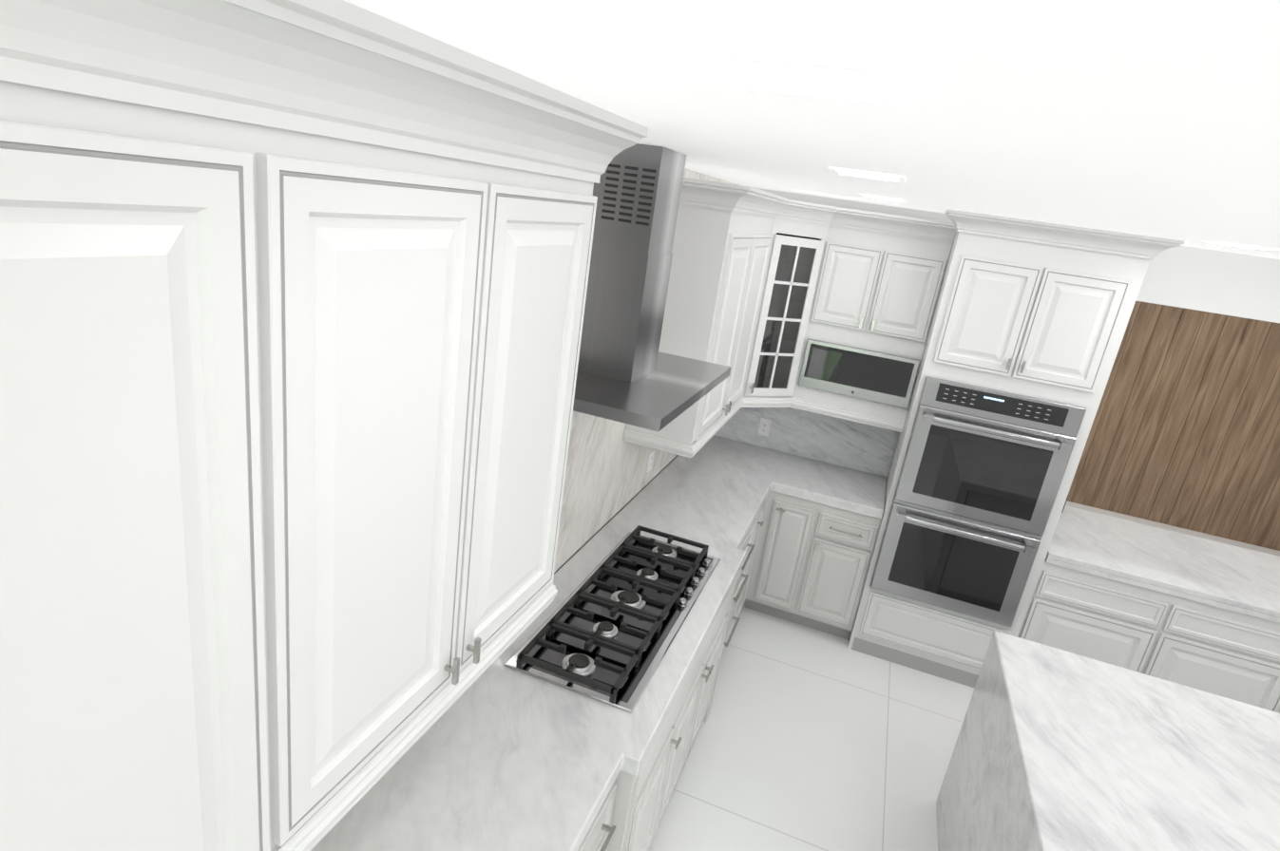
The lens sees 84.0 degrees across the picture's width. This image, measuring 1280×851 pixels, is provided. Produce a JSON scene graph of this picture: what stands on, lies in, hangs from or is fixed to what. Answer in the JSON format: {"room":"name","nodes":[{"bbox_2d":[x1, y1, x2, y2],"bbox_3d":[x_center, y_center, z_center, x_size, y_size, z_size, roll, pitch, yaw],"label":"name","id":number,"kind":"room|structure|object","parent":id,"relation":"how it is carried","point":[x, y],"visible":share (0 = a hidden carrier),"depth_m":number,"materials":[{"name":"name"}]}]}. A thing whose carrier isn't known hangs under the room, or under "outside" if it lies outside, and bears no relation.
{"room":"kitchen","nodes":[
{"label":"kitchen","id":0,"kind":"room"},
{"bbox_2d":[554,455,678,574],"bbox_3d":[-0.083,0.043,3.599,0.100,2.600,10.400,14,18,17],"label":"wall","id":1,"kind":"structure","parent":0,"point":[611,519],"depth_m":3.52,"materials":[{"name":"white"}]},
{"bbox_2d":[554,168,739,573],"bbox_3d":[-0.355,-0.103,2.396,0.020,1.668,5.300,14,18,17],"label":"wall","id":2,"kind":"structure","parent":1,"relation":"attached to","point":[608,478],"depth_m":3.17,"materials":[{"name":"white stone"}]},
{"bbox_2d":[0,0,292,850],"bbox_3d":[-0.802,0.179,0.539,0.346,1.198,0.945,14,18,17],"label":"upper cabinet","id":3,"kind":"object","parent":2,"relation":"attached to","point":[144,514],"depth_m":0.73,"materials":[{"name":"white paint"}]},
{"bbox_2d":[281,0,619,850],"bbox_3d":[-0.478,-0.051,1.402,0.346,1.198,0.955,14,18,17],"label":"upper cabinet","id":4,"kind":"object","parent":2,"relation":"attached to","point":[293,295],"depth_m":1.16,"materials":[{"name":"white paint"}]},
{"bbox_2d":[646,449,654,473],"bbox_3d":[0.061,0.197,3.928,0.008,0.120,0.074,14,18,17],"label":"electrical outlet","id":5,"kind":"object","parent":2,"relation":"attached to","point":[650,460],"visible":0.98,"depth_m":3.91,"materials":[{"name":"white plastic"}]},
{"bbox_2d":[573,143,731,431],"bbox_3d":[0.035,-0.519,2.430,0.493,0.795,0.905,14,18,17],"label":"range hood","id":6,"kind":"object","parent":2,"relation":"attached to","point":[628,372],"visible":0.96,"depth_m":2.33,"materials":[{"name":"metal"}]},
{"bbox_2d":[624,177,794,451],"bbox_3d":[0.382,-0.619,3.653,0.387,1.143,1.116,14,18,17],"label":"upper cabinet","id":7,"kind":"object","parent":2,"relation":"attached to","point":[763,286],"depth_m":3.23,"materials":[{"name":"white paint"}]},
{"bbox_2d":[779,204,955,428],"bbox_3d":[1.363,-0.676,4.278,0.723,1.143,0.388,14,18,17],"label":"upper cabinet","id":8,"kind":"object","parent":2,"relation":"attached to","point":[873,280],"depth_m":4.10,"materials":[{"name":"white paint"}]},
{"bbox_2d":[798,338,920,408],"bbox_3d":[1.294,-0.312,4.238,0.650,0.293,0.024,14,18,17],"label":"built-in microwave","id":9,"kind":"object","parent":8,"relation":"in","point":[865,374],"visible":1,"depth_m":4.22,"materials":[{"name":"silver metal"}]},
{"bbox_2d":[343,0,1279,259],"bbox_3d":[3.031,-0.498,2.285,6.400,0.080,10.400,14,18,17],"label":"ceiling","id":10,"kind":"structure","parent":0,"point":[1154,118],"depth_m":0.85,"materials":[{"name":"white paint"}]},
{"bbox_2d":[695,49,901,106],"bbox_3d":[0.193,-0.400,0.823,0.210,0.005,0.210,14,18,17],"label":"recessed light","id":11,"kind":"object","parent":10,"relation":"in","point":[866,83],"visible":0.93,"depth_m":0.80,"materials":[{"name":"white plastic"}]},
{"bbox_2d":[828,167,904,183],"bbox_3d":[0.673,-0.740,2.101,0.210,0.005,0.210,14,18,17],"label":"recessed light","id":12,"kind":"object","parent":10,"relation":"in","point":[869,175],"visible":1,"depth_m":2.08,"materials":[{"name":"white plastic"}]},
{"bbox_2d":[859,193,905,202],"bbox_3d":[1.154,-1.081,3.382,0.210,0.005,0.210,14,18,17],"label":"recessed light","id":13,"kind":"object","parent":10,"relation":"in","point":[882,198],"visible":1,"depth_m":3.35,"materials":[{"name":"white plastic"}]},
{"bbox_2d":[1200,241,1279,250],"bbox_3d":[2.497,-0.750,2.966,0.210,0.005,0.210,14,18,17],"label":"recessed light","id":14,"kind":"object","parent":10,"relation":"in","point":[1239,245],"visible":1,"depth_m":2.94,"materials":[{"name":"white plastic"}]},
{"bbox_2d":[648,500,1279,850],"bbox_3d":[2.662,2.014,3.093,6.400,0.050,10.400,14,18,17],"label":"floor","id":15,"kind":"structure","parent":0,"point":[808,739],"depth_m":3.50,"materials":[{"name":"tile"}]},
{"bbox_2d":[577,770,623,850],"bbox_3d":[-0.483,1.383,2.101,0.630,0.870,0.439,14,18,17],"label":"base cabinet","id":16,"kind":"object","parent":15,"relation":"on","point":[599,837],"depth_m":2.03,"materials":[{"name":"white paint"}]},
{"bbox_2d":[611,669,691,850],"bbox_3d":[-0.299,1.273,2.526,0.676,0.870,0.509,14,18,17],"label":"base cabinet","id":17,"kind":"object","parent":15,"relation":"on","point":[630,813],"depth_m":2.42,"materials":[{"name":"white paint"}]},
{"bbox_2d":[661,561,745,818],"bbox_3d":[-0.053,1.099,3.181,0.676,0.870,0.932,14,18,17],"label":"base cabinet","id":18,"kind":"object","parent":15,"relation":"on","point":[701,685],"depth_m":3.09,"materials":[{"name":"white paint"}]},
{"bbox_2d":[725,506,764,647],"bbox_3d":[0.200,0.899,3.920,0.630,0.870,0.678,14,18,17],"label":"base cabinet","id":19,"kind":"object","parent":15,"relation":"on","point":[750,540],"depth_m":4.03,"materials":[{"name":"white paint"}]},
{"bbox_2d":[737,502,765,623],"bbox_3d":[0.363,0.783,4.354,0.630,0.870,0.278,14,18,17],"label":"base cabinet","id":20,"kind":"object","parent":15,"relation":"on","point":[761,511],"depth_m":4.30,"materials":[{"name":"white paint"}]},
{"bbox_2d":[310,436,797,850],"bbox_3d":[-0.155,0.795,2.548,0.674,0.060,5.278,14,18,17],"label":"countertop","id":21,"kind":"structure","parent":20,"relation":"on","point":[497,757],"depth_m":2.08,"materials":[{"name":"white stone"}]},
{"bbox_2d":[504,525,720,713],"bbox_3d":[-0.035,0.671,2.780,0.450,0.064,1.150,14,18,17],"label":"cooktop","id":22,"kind":"object","parent":21,"relation":"in","point":[607,631],"visible":1,"depth_m":2.62,"materials":[{"name":"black metal"}]},
{"bbox_2d":[744,491,881,639],"bbox_3d":[1.130,0.808,4.627,0.678,0.870,0.669,14,18,17],"label":"base cabinet","id":23,"kind":"object","parent":15,"relation":"on","point":[811,564],"visible":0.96,"depth_m":4.35,"materials":[{"name":"white paint"}]},
{"bbox_2d":[782,456,886,519],"bbox_3d":[1.218,0.374,4.482,0.630,0.060,0.624,14,18,17],"label":"countertop","id":24,"kind":"structure","parent":23,"relation":"on","point":[848,489],"depth_m":4.36,"materials":[{"name":"white stone"}]},
{"bbox_2d":[847,209,1184,688],"bbox_3d":[1.950,0.179,4.107,1.023,2.598,0.712,14,18,17],"label":"tall cabinet","id":25,"kind":"object","parent":15,"relation":"on","point":[1039,310],"visible":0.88,"depth_m":3.63,"materials":[{"name":"white paint"}]},
{"bbox_2d":[869,376,1086,628],"bbox_3d":[1.795,0.447,3.868,0.775,1.295,0.121,14,18,17],"label":"double wall oven","id":26,"kind":"object","parent":25,"relation":"in","point":[981,475],"visible":0.98,"depth_m":3.86,"materials":[{"name":"silver metal"}]},
{"bbox_2d":[1017,560,1279,713],"bbox_3d":[3.992,1.507,3.760,3.743,0.870,0.630,14,18,17],"label":"base cabinet","id":27,"kind":"object","parent":15,"relation":"on","point":[1223,653],"visible":0.52,"depth_m":3.78,"materials":[{"name":"white paint"}]},
{"bbox_2d":[1044,505,1279,623],"bbox_3d":[4.110,1.034,3.752,3.736,0.060,0.940,14,18,17],"label":"countertop","id":28,"kind":"structure","parent":27,"relation":"on","point":[1225,576],"depth_m":3.96,"materials":[{"name":"stone"}]},
{"bbox_2d":[713,187,1279,478],"bbox_3d":[3.374,0.390,4.099,6.200,2.600,0.100,14,18,17],"label":"wall","id":29,"kind":"structure","parent":0,"point":[1233,284],"depth_m":3.85,"materials":[{"name":"white paint"}]},
{"bbox_2d":[714,407,898,477],"bbox_3d":[1.065,-0.028,4.789,1.276,0.469,0.020,14,18,17],"label":"wall","id":30,"kind":"structure","parent":29,"relation":"attached to","point":[863,448],"depth_m":4.76,"materials":[{"name":"white stone"}]},
{"bbox_2d":[757,418,771,437],"bbox_3d":[0.851,0.012,4.864,0.074,0.120,0.008,14,18,17],"label":"electrical outlet","id":31,"kind":"object","parent":30,"relation":"attached to","point":[764,428],"visible":1,"depth_m":4.86,"materials":[{"name":"white plastic"}]},
{"bbox_3d":[4.602,-0.481,7.369,6.200,2.600,0.100,14,18,17],"label":"wall","id":32,"kind":"structure","parent":0,"visible":0},
{"bbox_2d":[1067,301,1279,551],"bbox_3d":[4.787,-0.306,7.274,4.320,2.380,0.028,14,18,17],"label":"wood panelling","id":33,"kind":"object","parent":32,"relation":"attached to","point":[1184,433],"visible":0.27,"depth_m":7.08,"materials":[{"name":"brown wood"}]},
{"bbox_3d":[2.661,1.867,2.054,3.031,0.858,1.318,14,18,17],"label":"cabinet","id":34,"kind":"object","parent":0,"visible":0,"materials":[{"name":"marble"}]},
{"bbox_2d":[936,630,1279,850],"bbox_3d":[2.651,1.819,2.079,3.125,0.930,1.345,14,18,17],"label":"kitchen island","id":35,"kind":"object","parent":34,"relation":"on","point":[1057,750],"visible":1,"depth_m":2.40,"materials":[{"name":"white stone"}]}
]}

